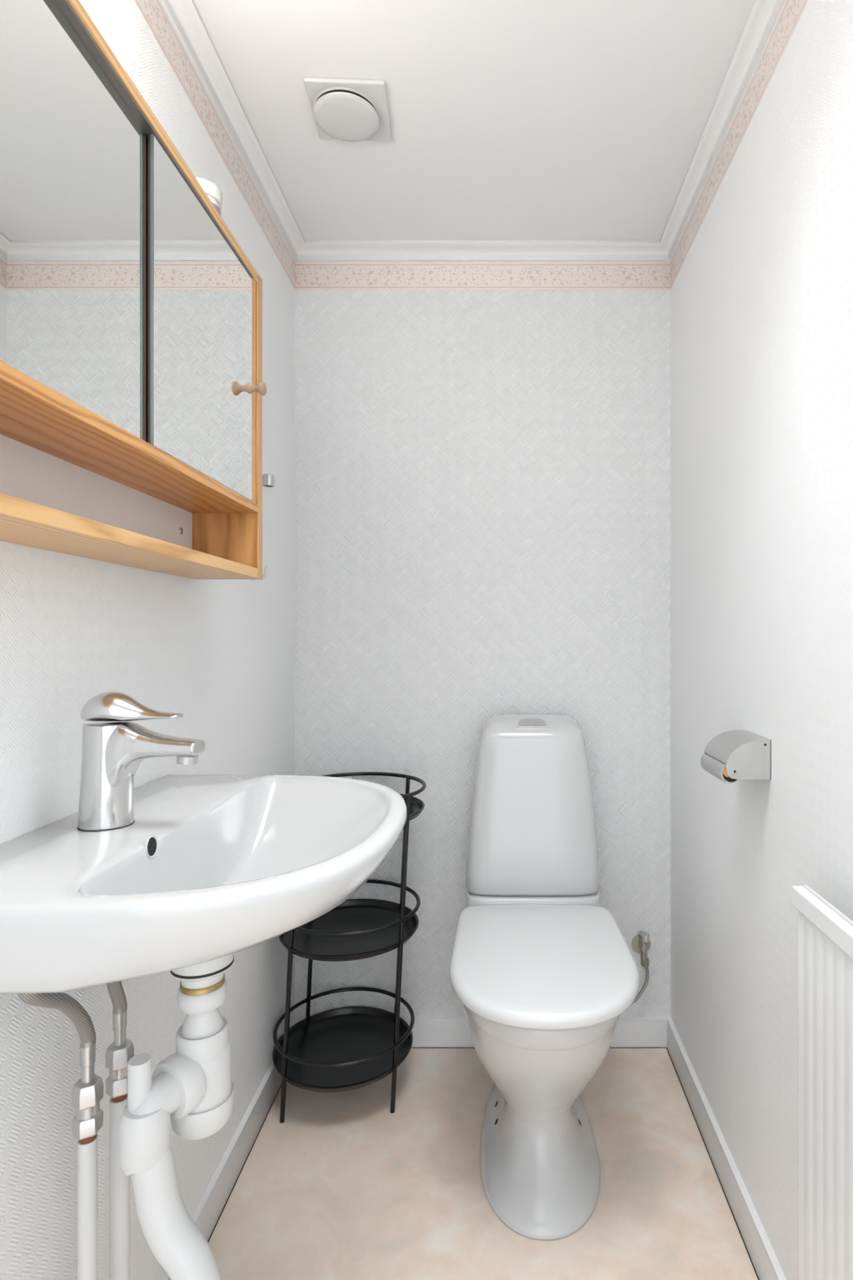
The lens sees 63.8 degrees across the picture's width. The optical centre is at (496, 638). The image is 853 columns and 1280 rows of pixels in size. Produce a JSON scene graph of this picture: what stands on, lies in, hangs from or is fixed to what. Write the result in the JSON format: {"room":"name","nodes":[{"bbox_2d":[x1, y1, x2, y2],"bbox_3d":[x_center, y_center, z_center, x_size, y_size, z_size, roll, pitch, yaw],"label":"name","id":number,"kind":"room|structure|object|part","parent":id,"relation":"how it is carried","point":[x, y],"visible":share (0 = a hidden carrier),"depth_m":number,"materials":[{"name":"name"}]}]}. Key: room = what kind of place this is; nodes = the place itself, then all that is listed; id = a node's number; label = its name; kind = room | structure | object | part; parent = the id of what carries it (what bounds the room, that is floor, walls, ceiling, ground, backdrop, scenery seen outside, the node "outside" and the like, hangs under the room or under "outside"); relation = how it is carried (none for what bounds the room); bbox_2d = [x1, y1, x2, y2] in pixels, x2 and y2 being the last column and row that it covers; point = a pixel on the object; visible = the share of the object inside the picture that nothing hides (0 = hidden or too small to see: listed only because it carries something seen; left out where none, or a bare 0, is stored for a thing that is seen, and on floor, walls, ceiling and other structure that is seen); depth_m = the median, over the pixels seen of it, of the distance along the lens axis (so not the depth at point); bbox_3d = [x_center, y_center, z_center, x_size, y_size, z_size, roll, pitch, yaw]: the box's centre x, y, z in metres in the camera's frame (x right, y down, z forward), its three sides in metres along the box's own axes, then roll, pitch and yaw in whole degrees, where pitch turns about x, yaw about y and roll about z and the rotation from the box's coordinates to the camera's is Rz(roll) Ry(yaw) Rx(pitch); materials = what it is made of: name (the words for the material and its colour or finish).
{"room":"bathroom","nodes":[
{"label":"bathroom","id":0,"kind":"room"},
{"bbox_2d":[0,0,294,1279],"bbox_3d":[-0.592,0.021,0.805,0.120,2.145,2.051,0,0,-1],"label":"wall","id":1,"kind":"structure","parent":0,"point":[219,654],"depth_m":1.02,"materials":[{"name":"paint"}]},
{"bbox_2d":[80,0,134,69],"bbox_3d":[-0.484,-0.772,0.780,0.096,0.240,0.232,0,0,0],"label":"wall lamp","id":2,"kind":"object","parent":1,"relation":"attached to","point":[115,19],"visible":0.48,"depth_m":0.80,"materials":[{"name":"white plastic"}]},
{"bbox_2d":[0,0,266,579],"bbox_3d":[-0.460,-0.368,0.810,0.143,0.529,0.780,0,0,0],"label":"upper cabinet","id":3,"kind":"object","parent":1,"relation":"attached to","point":[132,388],"visible":1,"depth_m":0.77,"materials":[{"name":"brown wood"}]},
{"bbox_2d":[0,0,148,442],"bbox_3d":[-0.427,-0.423,0.655,0.004,0.378,0.430,0,0,0],"label":"mirror glass","id":4,"kind":"object","parent":3,"relation":"on","point":[74,130],"depth_m":0.68,"materials":[{"name":"silver metal"}]},
{"bbox_3d":[-0.529,-0.368,0.808,0.004,0.495,0.740,0,0,0],"label":"panel","id":5,"kind":"part","parent":3,"relation":"part of","materials":[{"name":"wood"}]},
{"bbox_2d":[0,360,258,513],"bbox_3d":[-0.472,-0.225,0.808,0.118,0.015,0.740,0,0,0],"label":"shelf","id":6,"kind":"object","parent":3,"relation":"attached to","point":[41,421],"depth_m":0.80,"materials":[{"name":"brown wood"}]},
{"bbox_2d":[0,493,258,578],"bbox_3d":[-0.472,-0.113,0.808,0.118,0.017,0.740,0,0,0],"label":"shelf","id":7,"kind":"object","parent":3,"relation":"attached to","point":[23,522],"depth_m":0.77,"materials":[{"name":"brown wood"}]},
{"bbox_3d":[-0.422,-0.423,0.992,0.003,0.378,0.331,0,0,0],"label":"mirror door","id":8,"kind":"part","parent":3,"relation":"part of","materials":[{"name":"metal"}]},
{"bbox_2d":[154,135,252,500],"bbox_3d":[-0.418,-0.423,0.992,0.004,0.378,0.331,0,0,0],"label":"mirror glass","id":9,"kind":"object","parent":3,"relation":"on","point":[203,281],"depth_m":0.95,"materials":[{"name":"silver metal"}]},
{"bbox_2d":[195,177,222,214],"bbox_3d":[-0.487,-0.689,1.125,0.061,0.112,0.061,0,0,0],"label":"jar","id":10,"kind":"object","parent":3,"relation":"on","point":[213,192],"visible":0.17,"depth_m":1.11,"materials":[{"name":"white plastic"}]},
{"bbox_3d":[-0.472,-0.368,1.189,0.118,0.529,0.022,0,0,0],"label":"panel","id":11,"kind":"part","parent":3,"relation":"part of","materials":[{"name":"brown wood"}]},
{"bbox_3d":[-0.402,-0.420,1.143,0.028,0.023,0.023,0,0,0],"label":"knob","id":12,"kind":"part","parent":3,"relation":"part of","materials":[{"name":"brown wood"}]},
{"bbox_2d":[0,774,406,993],"bbox_3d":[-0.324,0.283,0.830,0.418,0.139,0.546,0,0,0],"label":"washbasin","id":13,"kind":"object","parent":1,"relation":"attached to","point":[208,867],"visible":0.96,"depth_m":0.68,"materials":[{"name":"white ceramic"}]},
{"bbox_2d":[16,992,103,1279],"bbox_3d":[-0.459,0.710,0.720,0.030,0.768,0.153,0,0,-10],"label":"supply pipe","id":14,"kind":"object","parent":13,"relation":"attached to","point":[87,1092],"visible":0.85,"depth_m":0.77,"materials":[{"name":"white metal"}]},
{"bbox_2d":[105,980,134,1279],"bbox_3d":[-0.466,0.715,0.835,0.031,0.758,0.062,0,0,-18],"label":"supply pipe","id":15,"kind":"object","parent":13,"relation":"attached to","point":[117,1056],"visible":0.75,"depth_m":0.84,"materials":[{"name":"white metal"}]},
{"bbox_2d":[76,691,204,831],"bbox_3d":[-0.418,0.141,0.798,0.140,0.156,0.059,0,0,0],"label":"faucet","id":16,"kind":"object","parent":13,"relation":"on","point":[113,748],"visible":1,"depth_m":0.78,"materials":[{"name":"silver metal"}]},
{"bbox_3d":[-0.426,0.080,0.798,0.112,0.034,0.052,0,0,0],"label":"lever","id":17,"kind":"part","parent":16,"relation":"part of","materials":[{"name":"silver metal"}]},
{"bbox_2d":[119,954,234,1279],"bbox_3d":[-0.353,0.723,0.782,0.114,0.740,0.138,0,0,0],"label":"trap","id":18,"kind":"object","parent":13,"relation":"attached to","point":[192,1089],"visible":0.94,"depth_m":0.75,"materials":[{"name":"white plastic"}]},
{"bbox_2d":[170,1041,234,1139],"bbox_3d":[-0.351,0.532,0.812,0.071,0.097,0.071,0,0,0],"label":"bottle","id":19,"kind":"object","parent":18,"relation":"on","point":[208,1067],"depth_m":0.78,"materials":[{"name":"white plastic"}]},
{"bbox_2d":[134,0,294,289],"bbox_3d":[-0.532,-0.975,0.855,0.001,0.074,1.950,0,0,-1],"label":"trim","id":20,"kind":"structure","parent":1,"relation":"attached to","point":[152,12],"depth_m":1.28,"materials":[{"name":"beige paper"}]},
{"bbox_2d":[159,1016,298,1279],"bbox_3d":[-0.526,1.056,0.855,0.013,0.076,1.950,0,0,-1],"label":"baseboard","id":21,"kind":"structure","parent":1,"relation":"attached to","point":[211,1205],"depth_m":1.37,"materials":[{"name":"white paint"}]},
{"bbox_2d":[160,0,304,260],"bbox_3d":[-0.515,-1.034,0.855,0.036,0.035,1.950,0,0,-1],"label":"trim","id":22,"kind":"structure","parent":1,"relation":"attached to","point":[184,15],"depth_m":1.33,"materials":[{"name":"white paint"}]},
{"bbox_2d":[262,473,274,487],"bbox_3d":[-0.520,-0.355,1.530,0.039,0.026,0.026,0,0,0],"label":"towel hook","id":23,"kind":"object","parent":1,"relation":"attached to","point":[267,479],"visible":0.78,"depth_m":1.52,"materials":[{"name":"silver metal"}]},
{"bbox_2d":[192,0,754,239],"bbox_3d":[0.000,-1.091,0.865,1.240,0.080,2.170,0,0,0],"label":"ceiling","id":24,"kind":"structure","parent":0,"point":[510,119],"depth_m":1.34,"materials":[{"name":"paint"}]},
{"bbox_2d":[303,76,392,141],"bbox_3d":[-0.290,-1.038,1.350,0.152,0.025,0.152,0,0,-3],"label":"ceiling vent","id":25,"kind":"object","parent":24,"relation":"in","point":[343,109],"visible":1,"depth_m":1.32,"materials":[{"name":"white plastic"}]},
{"bbox_2d":[295,260,670,1016],"bbox_3d":[-0.040,0.021,1.880,1.320,2.145,0.100,0,0,0],"label":"wall","id":26,"kind":"structure","parent":0,"point":[482,477],"depth_m":1.83,"materials":[{"name":"paper"}]},
{"bbox_2d":[295,262,670,289],"bbox_3d":[-0.037,-0.975,1.830,1.011,0.074,0.001,0,0,0],"label":"trim","id":27,"kind":"structure","parent":26,"relation":"attached to","point":[308,276],"depth_m":1.83,"materials":[{"name":"beige paper"}]},
{"bbox_2d":[295,240,669,260],"bbox_3d":[-0.037,-1.034,1.812,1.011,0.035,0.036,0,0,0],"label":"trim","id":28,"kind":"structure","parent":26,"relation":"attached to","point":[312,250],"depth_m":1.81,"materials":[{"name":"white paint"}]},
{"bbox_2d":[295,1016,669,1047],"bbox_3d":[-0.037,1.056,1.823,1.011,0.076,0.013,0,0,0],"label":"baseboard","id":29,"kind":"structure","parent":26,"relation":"attached to","point":[427,1032],"depth_m":1.82,"materials":[{"name":"white paint"}]},
{"bbox_2d":[411,1047,666,1048],"bbox_3d":[-0.037,1.093,1.816,0.985,0.001,0.002,0,0,0],"label":"trim","id":30,"kind":"structure","parent":26,"relation":"attached to","point":[412,1047],"depth_m":1.81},
{"bbox_2d":[631,931,650,1004],"bbox_3d":[0.323,0.881,1.807,0.187,0.194,0.042,0,0,-3],"label":"valve","id":31,"kind":"object","parent":26,"relation":"attached to","point":[641,943],"visible":0.83,"depth_m":1.80,"materials":[{"name":"silver metal"}]},
{"bbox_3d":[0.389,0.822,1.827,0.052,0.052,0.005,0,0,0],"label":"wall plate","id":32,"kind":"part","parent":31,"relation":"part of","materials":[{"name":"silver metal"}]},
{"bbox_2d":[208,1048,758,1279],"bbox_3d":[0.000,1.134,0.425,1.800,0.080,3.050,0,0,0],"label":"floor","id":33,"kind":"structure","parent":0,"point":[347,1187],"depth_m":1.34,"materials":[{"name":"plastic"}]},
{"bbox_2d":[272,771,426,1123],"bbox_3d":[-0.354,0.726,1.655,0.365,0.737,0.336,0,0,0],"label":"tiered stand","id":34,"kind":"object","parent":33,"relation":"on","point":[345,1048],"visible":0.7,"depth_m":1.63,"materials":[{"name":"black metal"}]},
{"bbox_3d":[-0.467,0.727,1.538,0.048,0.734,0.011,0,0,0],"label":"leg","id":35,"kind":"part","parent":34,"relation":"part of","materials":[{"name":"black metal"}]},
{"bbox_3d":[-0.477,0.727,1.762,0.048,0.734,0.011,0,0,0],"label":"leg","id":36,"kind":"part","parent":34,"relation":"part of","materials":[{"name":"black metal"}]},
{"bbox_2d":[272,1005,413,1092],"bbox_3d":[-0.371,0.993,1.655,0.332,0.018,0.332,0,0,0],"label":"tray","id":37,"kind":"object","parent":34,"relation":"on","point":[345,1033],"depth_m":1.66,"materials":[{"name":"black metal"}]},
{"bbox_2d":[278,898,419,961],"bbox_3d":[-0.356,0.705,1.655,0.332,0.018,0.332,0,0,0],"label":"tray","id":38,"kind":"object","parent":34,"relation":"on","point":[359,913],"depth_m":1.63,"materials":[{"name":"black metal"}]},
{"bbox_3d":[-0.222,0.727,1.570,0.048,0.734,0.011,0,0,0],"label":"leg","id":39,"kind":"part","parent":34,"relation":"part of","materials":[{"name":"black metal"}]},
{"bbox_3d":[-0.248,0.727,1.772,0.048,0.734,0.011,0,0,0],"label":"leg","id":40,"kind":"part","parent":34,"relation":"part of","materials":[{"name":"black metal"}]},
{"bbox_2d":[399,793,424,820],"bbox_3d":[-0.342,0.418,1.655,0.332,0.018,0.332,0,0,0],"label":"tray","id":41,"kind":"object","parent":34,"relation":"on","point":[417,806],"depth_m":1.68,"materials":[{"name":"black metal"}]},
{"bbox_2d":[449,714,639,1240],"bbox_3d":[0.092,0.646,1.476,0.370,0.896,0.659,0,0,0],"label":"toilet","id":42,"kind":"object","parent":33,"relation":"on","point":[543,975],"visible":1,"depth_m":1.38,"materials":[{"name":"white ceramic"}]},
{"bbox_3d":[0.090,0.216,1.706,0.084,0.024,0.052,0,0,0],"label":"flush plate","id":43,"kind":"part","parent":42,"relation":"part of","materials":[{"name":"silver metal"}]},
{"bbox_3d":[0.092,0.647,1.389,0.370,0.030,0.486,0,0,0],"label":"lid","id":44,"kind":"part","parent":42,"relation":"part of","materials":[{"name":"white plastic"}]},
{"bbox_2d":[670,0,852,1279],"bbox_3d":[0.517,0.021,0.805,0.120,2.145,2.051,0,0,1],"label":"wall","id":45,"kind":"structure","parent":0,"point":[762,297],"depth_m":1.17,"materials":[{"name":"paint"}]},
{"bbox_2d":[660,0,785,260],"bbox_3d":[0.440,-1.034,0.855,0.036,0.035,1.950,0,0,1],"label":"trim","id":46,"kind":"structure","parent":45,"relation":"attached to","point":[763,16],"depth_m":1.33,"materials":[{"name":"white paint"}]},
{"bbox_2d":[666,1016,786,1279],"bbox_3d":[0.451,1.056,0.855,0.013,0.076,1.950,0,0,1],"label":"baseboard","id":47,"kind":"structure","parent":45,"relation":"attached to","point":[767,1267],"depth_m":1.33,"materials":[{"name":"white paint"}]},
{"bbox_2d":[700,730,771,783],"bbox_3d":[0.419,0.207,1.201,0.084,0.074,0.122,0,0,0],"label":"toilet paper holder","id":48,"kind":"object","parent":45,"relation":"attached to","point":[731,757],"visible":1,"depth_m":1.14,"materials":[{"name":"silver metal"}]},
{"bbox_3d":[0.423,0.204,1.142,0.076,0.066,0.001,0,0,0],"label":"plate","id":49,"kind":"part","parent":48,"relation":"part of","materials":[{"name":"silver metal"}]},
{"bbox_3d":[0.460,0.204,1.201,0.002,0.067,0.120,0,0,0],"label":"plate","id":50,"kind":"part","parent":48,"relation":"part of","materials":[{"name":"silver metal"}]},
{"bbox_2d":[670,0,809,289],"bbox_3d":[0.458,-0.975,0.855,0.001,0.074,1.950,0,0,1],"label":"trim","id":51,"kind":"structure","parent":45,"relation":"attached to","point":[790,16],"depth_m":1.27,"materials":[{"name":"beige paper"}]},
{"bbox_2d":[792,884,852,1279],"bbox_3d":[0.429,0.633,0.507,0.056,0.601,0.835,0,0,0],"label":"radiator","id":52,"kind":"object","parent":45,"relation":"attached to","point":[825,933],"visible":1,"depth_m":0.84,"materials":[{"name":"white metal"}]},
{"bbox_3d":[0.409,0.349,0.507,0.016,0.027,0.835,0,0,0],"label":"rail","id":53,"kind":"part","parent":52,"relation":"part of","materials":[{"name":"white metal"}]}
]}

